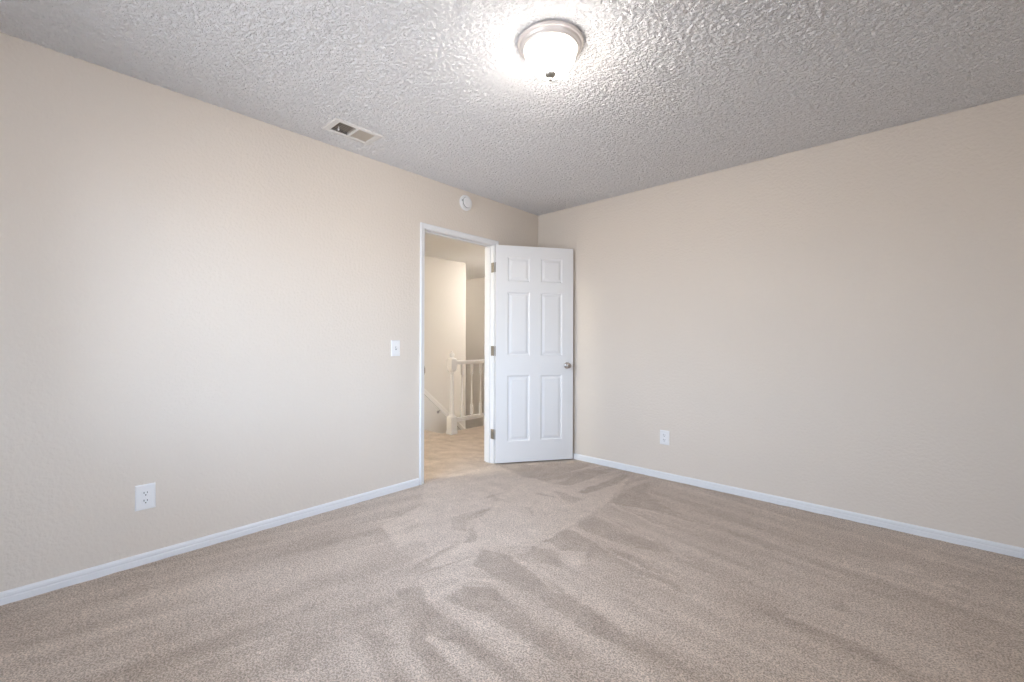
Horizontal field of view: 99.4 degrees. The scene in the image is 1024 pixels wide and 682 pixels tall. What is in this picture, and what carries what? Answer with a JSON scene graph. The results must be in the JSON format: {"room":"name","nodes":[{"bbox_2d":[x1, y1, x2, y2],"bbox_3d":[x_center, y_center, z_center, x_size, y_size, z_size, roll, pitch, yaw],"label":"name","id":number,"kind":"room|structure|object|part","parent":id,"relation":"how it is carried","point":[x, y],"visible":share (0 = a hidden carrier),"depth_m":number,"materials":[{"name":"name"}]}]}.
{"room":"empty bedroom","nodes":[
{"label":"empty bedroom","id":0,"kind":"room"},
{"bbox_2d":[0,32,537,591],"bbox_3d":[-1.180,-0.097,3.015,0.111,2.440,4.161,0,0,43],"label":"wall","id":1,"kind":"structure","parent":0,"point":[206,303],"depth_m":2.31,"materials":[{"name":"paint"}]},
{"bbox_2d":[135,482,155,510],"bbox_3d":[-1.854,0.784,2.197,0.009,0.127,0.081,0,0,43],"label":"wall outlet","id":2,"kind":"object","parent":1,"relation":"attached to","point":[145,495],"visible":1,"depth_m":2.19,"materials":[{"name":"white plastic"}]},
{"bbox_2d":[142,498,148,503],"bbox_3d":[-1.852,0.803,2.195,0.003,0.030,0.029,0,0,43],"label":"receptacle","id":3,"kind":"object","parent":2,"relation":"attached to","point":[144,500],"depth_m":2.19,"materials":[{"name":"white plastic"}]},
{"bbox_2d":[142,490,148,495],"bbox_3d":[-1.852,0.764,2.195,0.003,0.030,0.029,0,0,43],"label":"receptacle","id":4,"kind":"object","parent":2,"relation":"attached to","point":[144,492],"depth_m":2.19,"materials":[{"name":"white plastic"}]},
{"bbox_2d":[0,478,418,605],"bbox_3d":[-1.101,1.098,3.014,0.013,0.058,4.050,0,0,43],"label":"baseboard","id":5,"kind":"structure","parent":1,"relation":"attached to","point":[41,587],"depth_m":2.29,"materials":[{"name":"white paint"}]},
{"bbox_2d":[391,340,399,355],"bbox_3d":[-0.869,0.047,3.258,0.018,0.120,0.076,0,0,43],"label":"light switch","id":6,"kind":"object","parent":1,"relation":"attached to","point":[395,344],"visible":1,"depth_m":3.26,"materials":[{"name":"white plastic"}]},
{"bbox_2d":[419,222,498,484],"bbox_3d":[-0.474,0.092,3.783,0.145,2.069,0.872,0,0,43],"label":"door frame","id":7,"kind":"structure","parent":1,"relation":"attached to","point":[489,386],"depth_m":4.03,"materials":[{"name":"white paint"}]},
{"bbox_2d":[459,195,471,210],"bbox_3d":[-0.391,-1.206,3.756,0.042,0.134,0.134,0,0,43],"label":"smoke detector","id":8,"kind":"object","parent":1,"relation":"attached to","point":[465,201],"visible":1,"depth_m":3.74,"materials":[{"name":"white plastic"}]},
{"bbox_2d":[491,245,573,462],"bbox_3d":[0.202,0.112,4.086,0.795,2.007,0.153,0,0,-13],"label":"door","id":9,"kind":"structure","parent":1,"relation":"in","point":[534,364],"depth_m":4.07,"materials":[{"name":"white paint"}]},
{"bbox_3d":[0.531,0.223,4.114,0.063,0.063,0.059,0,0,-13],"label":"knob","id":10,"kind":"part","parent":9,"relation":"part of","materials":[{"name":"silver metal"}]},
{"bbox_2d":[424,256,465,433],"bbox_3d":[-2.341,0.699,5.617,0.120,4.040,4.500,0,0,43],"label":"wall","id":11,"kind":"structure","parent":0,"point":[445,280],"depth_m":6.88,"materials":[{"name":"white paint"}]},
{"bbox_2d":[424,388,465,429],"bbox_3d":[-1.236,0.883,6.660,0.095,1.337,1.476,0,0,43],"label":"handrail","id":12,"kind":"object","parent":11,"relation":"attached to","point":[427,394],"visible":0.27,"depth_m":6.73,"materials":[{"name":"paint"}]},
{"bbox_2d":[465,277,484,428],"bbox_3d":[0.527,0.708,7.884,4.411,4.040,0.120,0,0,43],"label":"wall","id":13,"kind":"structure","parent":0,"point":[475,288],"depth_m":8.98,"materials":[{"name":"white paint"}]},
{"bbox_2d":[0,426,1023,681],"bbox_3d":[0.191,1.149,3.592,6.370,0.047,6.650,0,0,43],"label":"floor","id":14,"kind":"structure","parent":0,"point":[561,570],"depth_m":1.90,"materials":[{"name":"beige carpet"}]},
{"bbox_2d":[446,351,484,434],"bbox_3d":[-0.018,0.618,6.096,0.100,1.016,2.220,0,0,43],"label":"stair railing","id":15,"kind":"object","parent":14,"relation":"on","point":[452,362],"visible":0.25,"depth_m":5.35,"materials":[{"name":"paint"}]},
{"bbox_3d":[-0.736,0.616,5.316,0.100,1.016,0.100,0,0,43],"label":"newel post","id":16,"kind":"part","parent":15,"relation":"part of","materials":[{"name":"paint"}]},
{"bbox_3d":[-0.019,0.960,6.096,0.060,0.046,2.040,0,0,43],"label":"rail","id":17,"kind":"part","parent":15,"relation":"part of","materials":[{"name":"paint"}]},
{"bbox_3d":[-0.017,0.254,6.096,0.064,0.049,2.040,0,0,43],"label":"rail","id":18,"kind":"part","parent":15,"relation":"part of","materials":[{"name":"paint"}]},
{"bbox_2d":[0,0,1023,279],"bbox_3d":[-0.420,-1.322,4.167,8.281,0.028,6.881,0,0,43],"label":"ceiling","id":19,"kind":"structure","parent":0,"point":[657,92],"depth_m":2.12,"materials":[{"name":"white paint"}]},
{"bbox_2d":[322,118,382,144],"bbox_3d":[-0.995,-1.391,2.720,0.190,0.176,0.314,0,0,43],"label":"ceiling vent","id":20,"kind":"object","parent":19,"relation":"in","point":[358,134],"visible":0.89,"depth_m":2.72,"materials":[{"name":"metal"}]},
{"bbox_2d":[517,20,583,81],"bbox_3d":[0.169,-1.228,1.906,0.291,0.169,0.291,0,0,43],"label":"ceiling light","id":21,"kind":"object","parent":19,"relation":"attached to","point":[550,48],"visible":1,"depth_m":1.83,"materials":[{"name":"white glass"}]},
{"bbox_3d":[0.169,-1.233,1.906,0.224,0.112,0.224,0,0,43],"label":"lamp shade","id":22,"kind":"part","parent":21,"relation":"part of","materials":[{"name":"white glass"}]},
{"bbox_2d":[538,94,1023,547],"bbox_3d":[1.687,-0.088,3.279,3.972,2.440,0.111,0,0,43],"label":"wall","id":23,"kind":"structure","parent":0,"point":[839,324],"depth_m":2.83,"materials":[{"name":"paint"}]},
{"bbox_2d":[660,430,668,444],"bbox_3d":[1.260,0.789,3.588,0.080,0.118,0.009,0,0,43],"label":"wall outlet","id":24,"kind":"object","parent":23,"relation":"attached to","point":[664,435],"visible":1,"depth_m":3.58,"materials":[{"name":"white plastic"}]},
{"bbox_2d":[573,453,1023,558],"bbox_3d":[1.641,1.107,3.234,3.750,0.058,0.013,0,0,43],"label":"baseboard","id":25,"kind":"structure","parent":23,"relation":"attached to","point":[982,544],"depth_m":2.82,"materials":[{"name":"white paint"}]}
]}

